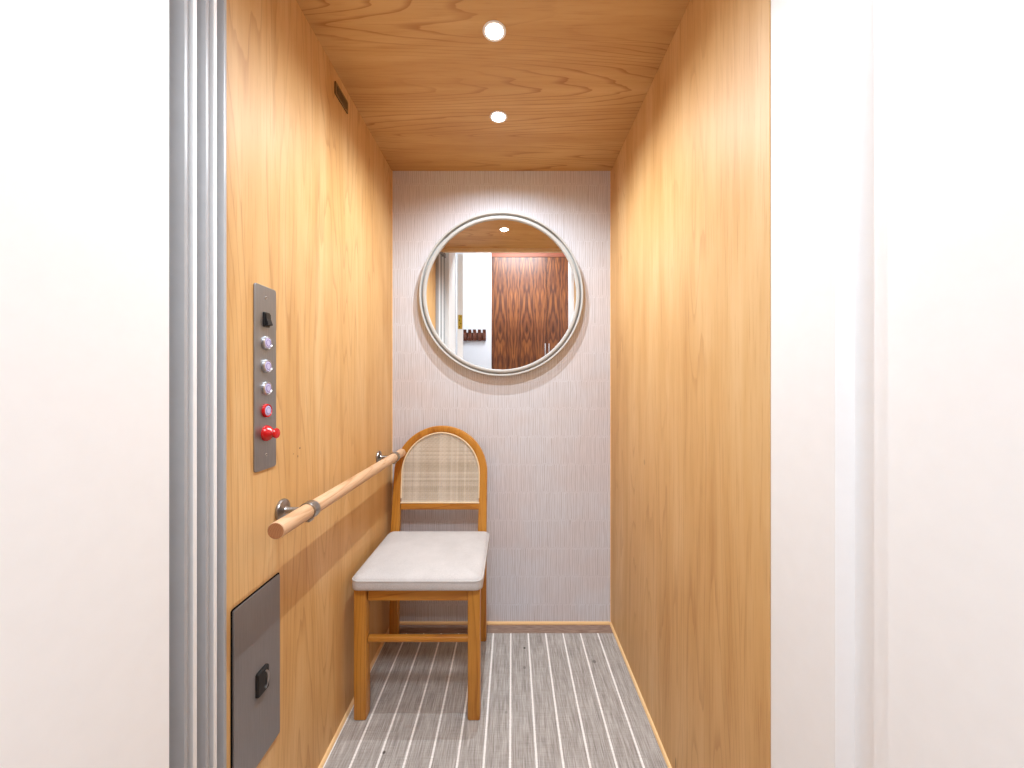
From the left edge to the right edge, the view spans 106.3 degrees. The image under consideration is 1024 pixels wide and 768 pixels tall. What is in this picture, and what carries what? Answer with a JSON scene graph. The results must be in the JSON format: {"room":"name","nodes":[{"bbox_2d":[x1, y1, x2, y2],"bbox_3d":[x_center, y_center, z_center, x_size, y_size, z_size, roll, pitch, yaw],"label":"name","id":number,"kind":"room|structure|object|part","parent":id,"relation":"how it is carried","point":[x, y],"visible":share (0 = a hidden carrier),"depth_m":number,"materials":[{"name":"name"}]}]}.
{"room":"home elevator","nodes":[
{"label":"home elevator","id":0,"kind":"room"},
{"bbox_2d":[226,0,391,767],"bbox_3d":[-0.584,0.064,1.282,0.030,2.147,1.075,0,0,0],"label":"wall","id":1,"kind":"structure","parent":0,"point":[309,185],"depth_m":1.06,"materials":[{"name":"brown wood"}]},
{"bbox_2d":[231,573,279,767],"bbox_3d":[-0.562,0.653,0.856,0.014,0.391,0.161,0,0,0],"label":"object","id":2,"kind":"structure","parent":1,"relation":"attached to","point":[255,621],"depth_m":0.84,"materials":[{"name":"metal"}]},
{"bbox_2d":[253,283,279,471],"bbox_3d":[-0.554,-0.014,0.883,0.030,0.420,0.078,0,0,0],"label":"control panel","id":3,"kind":"object","parent":1,"relation":"attached to","point":[265,432],"visible":1,"depth_m":0.87,"materials":[{"name":"metal"}]},
{"bbox_2d":[263,312,272,327],"bbox_3d":[-0.560,-0.148,0.883,0.010,0.034,0.021,0,0,0],"label":"rocker switch","id":4,"kind":"object","parent":3,"relation":"attached to","point":[267,316],"depth_m":0.88,"materials":[{"name":"black plastic"}]},
{"bbox_3d":[-0.552,0.113,0.883,0.027,0.036,0.036,0,0,0],"label":"stop knob","id":5,"kind":"part","parent":3,"relation":"part of","materials":[{"name":"red plastic"}]},
{"bbox_2d":[267,449,405,538],"bbox_3d":[-0.523,0.311,1.277,0.090,0.055,0.930,0,0,0],"label":"handrail","id":6,"kind":"object","parent":1,"relation":"attached to","point":[288,518],"visible":1,"depth_m":0.96,"materials":[{"name":"brown wood"}]},
{"bbox_2d":[335,81,347,113],"bbox_3d":[-0.567,-0.951,1.277,0.004,0.040,0.094,0,0,0],"label":"air vent","id":7,"kind":"object","parent":1,"relation":"in","point":[338,92],"visible":1,"depth_m":1.27,"materials":[{"name":"brown metal"}]},
{"bbox_2d":[338,88,346,108],"bbox_3d":[-0.566,-0.951,1.277,0.002,0.028,0.077,0,0,0],"label":"grille","id":8,"kind":"object","parent":7,"relation":"attached to","point":[341,98],"depth_m":1.28,"materials":[{"name":"brown metal"}]},
{"bbox_2d":[318,628,388,767],"bbox_3d":[-0.565,1.131,1.282,0.008,0.012,1.075,0,0,0],"label":"baseboard","id":9,"kind":"structure","parent":1,"relation":"attached to","point":[341,725],"depth_m":1.27,"materials":[{"name":"brown wood"}]},
{"bbox_2d":[392,171,392,498],"bbox_3d":[-0.568,0.056,1.818,0.003,2.132,0.004,0,0,0],"label":"trim","id":10,"kind":"structure","parent":1,"relation":"attached to","point":[392,171],"depth_m":1.82,"materials":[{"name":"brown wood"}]},
{"bbox_2d":[296,0,689,170],"bbox_3d":[-0.050,-1.025,1.285,1.098,0.030,1.070,0,0,0],"label":"ceiling","id":11,"kind":"structure","parent":0,"point":[571,79],"depth_m":1.25,"materials":[{"name":"brown wood"}]},
{"bbox_2d":[483,20,505,41],"bbox_3d":[-0.051,-1.008,1.098,0.067,0.003,0.067,0,0,0],"label":"recessed light","id":12,"kind":"object","parent":11,"relation":"in","point":[493,30],"visible":1,"depth_m":1.10,"materials":[{"name":"white paint"}]},
{"bbox_2d":[490,110,506,122],"bbox_3d":[-0.051,-1.008,1.450,0.067,0.003,0.067,0,0,0],"label":"recessed light","id":13,"kind":"object","parent":11,"relation":"in","point":[497,116],"visible":1,"depth_m":1.45,"materials":[{"name":"white paint"}]},
{"bbox_3d":[-0.050,-1.022,0.737,1.038,0.075,0.025,0,0,0],"label":"trim","id":14,"kind":"structure","parent":11,"relation":"attached to","visible":0},
{"bbox_2d":[169,0,225,767],"bbox_3d":[-0.569,0.052,0.673,0.107,2.130,0.138,0,0,0],"label":"elevator door","id":15,"kind":"structure","parent":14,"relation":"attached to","point":[197,28],"depth_m":0.67,"materials":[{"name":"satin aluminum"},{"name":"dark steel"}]},
{"bbox_3d":[-0.568,0.067,0.613,0.093,2.100,0.008,0,0,-3],"label":"panel","id":16,"kind":"part","parent":15,"relation":"part of","materials":[{"name":"grey metal"}]},
{"bbox_3d":[-0.572,0.067,0.643,0.086,2.100,0.008,0,0,3],"label":"panel","id":17,"kind":"part","parent":15,"relation":"part of","materials":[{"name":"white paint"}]},
{"bbox_3d":[-0.575,0.067,0.673,0.080,2.100,0.008,0,0,-3],"label":"panel","id":18,"kind":"part","parent":15,"relation":"part of","materials":[{"name":"grey metal"}]},
{"bbox_3d":[-0.578,0.067,0.703,0.073,2.100,0.008,0,0,3],"label":"panel","id":19,"kind":"part","parent":15,"relation":"part of","materials":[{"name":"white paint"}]},
{"bbox_3d":[-0.581,0.067,0.732,0.067,2.100,0.008,0,0,-3],"label":"panel","id":20,"kind":"part","parent":15,"relation":"part of","materials":[{"name":"grey metal"}]},
{"bbox_2d":[323,625,666,767],"bbox_3d":[-0.050,1.147,1.260,1.098,0.020,1.120,0,0,0],"label":"floor","id":21,"kind":"structure","parent":0,"point":[553,696],"depth_m":1.36,"materials":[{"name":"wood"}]},
{"bbox_2d":[352,425,489,719],"bbox_3d":[-0.320,0.664,1.534,0.446,0.942,0.515,0,0,0],"label":"dining chair","id":22,"kind":"object","parent":21,"relation":"on","point":[406,565],"visible":1,"depth_m":1.45,"materials":[{"name":"brown wood"}]},
{"bbox_3d":[-0.514,0.913,1.317,0.042,0.444,0.042,0,0,0],"label":"leg","id":23,"kind":"part","parent":22,"relation":"part of","materials":[{"name":"brown wood"}]},
{"bbox_3d":[-0.523,0.916,1.713,0.040,0.438,0.039,0,0,0],"label":"leg","id":24,"kind":"part","parent":22,"relation":"part of","materials":[{"name":"brown wood"}]},
{"bbox_3d":[-0.320,0.713,1.512,0.411,0.044,0.420,0,0,0],"label":"seat rail","id":25,"kind":"part","parent":22,"relation":"part of","materials":[{"name":"brown wood"}]},
{"bbox_2d":[352,531,489,590],"bbox_3d":[-0.320,0.663,1.490,0.443,0.054,0.425,0,0,0],"label":"seat cushion","id":26,"kind":"object","parent":22,"relation":"on","point":[404,560],"depth_m":1.37,"materials":[{"name":"fabric"}]},
{"bbox_3d":[-0.328,0.445,1.748,0.430,0.504,0.086,0,0,0],"label":"frame","id":27,"kind":"part","parent":22,"relation":"part of","materials":[{"name":"brown wood"}]},
{"bbox_3d":[-0.325,0.551,1.736,0.351,0.028,0.022,0,0,0],"label":"cross rail","id":28,"kind":"part","parent":22,"relation":"part of","materials":[{"name":"brown wood"}]},
{"bbox_3d":[-0.325,0.383,1.751,0.355,0.312,0.039,0,0,0],"label":"cane panel","id":29,"kind":"part","parent":22,"relation":"part of","materials":[{"name":"beige wicker"}]},
{"bbox_3d":[-0.129,0.913,1.317,0.042,0.444,0.042,0,0,0],"label":"leg","id":30,"kind":"part","parent":22,"relation":"part of","materials":[{"name":"brown wood"}]},
{"bbox_3d":[-0.134,0.916,1.713,0.040,0.438,0.039,0,0,0],"label":"leg","id":31,"kind":"part","parent":22,"relation":"part of","materials":[{"name":"brown wood"}]},
{"bbox_2d":[393,171,610,621],"bbox_3d":[-0.050,0.059,1.835,1.098,2.197,0.030,0,0,0],"label":"wall","id":32,"kind":"structure","parent":0,"point":[542,433],"depth_m":1.82,"materials":[{"name":"fabric"}]},
{"bbox_2d":[419,212,582,375],"bbox_3d":[-0.051,-0.420,1.803,0.767,0.767,0.032,0,0,0],"label":"round mirror","id":33,"kind":"object","parent":32,"relation":"attached to","point":[501,293],"visible":1,"depth_m":1.80,"materials":[{"name":"silver mirror"}]},
{"bbox_2d":[400,621,609,624],"bbox_3d":[-0.050,1.131,1.816,1.022,0.012,0.008,0,0,0],"label":"baseboard","id":34,"kind":"structure","parent":32,"relation":"attached to","point":[401,622],"depth_m":1.81,"materials":[{"name":"brown wood"}]},
{"bbox_2d":[0,0,1023,767],"bbox_3d":[0.105,-0.338,0.375,2.510,2.950,0.370,0,0,0],"label":"wall","id":35,"kind":"structure","parent":0,"point":[84,84],"depth_m":0.45,"materials":[{"name":"white paint"}]},
{"bbox_2d":[611,0,770,767],"bbox_3d":[0.484,0.064,1.260,0.030,2.147,1.120,0,0,0],"label":"wall","id":36,"kind":"structure","parent":0,"point":[691,173],"depth_m":0.98,"materials":[{"name":"brown wood"}]},
{"bbox_2d":[610,171,610,620],"bbox_3d":[0.468,0.056,1.818,0.003,2.132,0.004,0,0,0],"label":"trim","id":37,"kind":"structure","parent":36,"relation":"attached to","point":[610,171],"depth_m":1.82,"materials":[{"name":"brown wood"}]},
{"bbox_2d":[610,622,671,767],"bbox_3d":[0.465,1.131,1.260,0.008,0.012,1.120,0,0,0],"label":"baseboard","id":38,"kind":"structure","parent":36,"relation":"attached to","point":[661,747],"depth_m":1.36,"materials":[{"name":"brown wood"}]},
{"bbox_2d":[771,0,854,767],"bbox_3d":[0.500,-0.068,0.629,0.059,2.410,0.139,0,0,0],"label":"trim","id":39,"kind":"structure","parent":36,"relation":"attached to","point":[813,41],"depth_m":0.60,"materials":[{"name":"white paint"}]}
]}

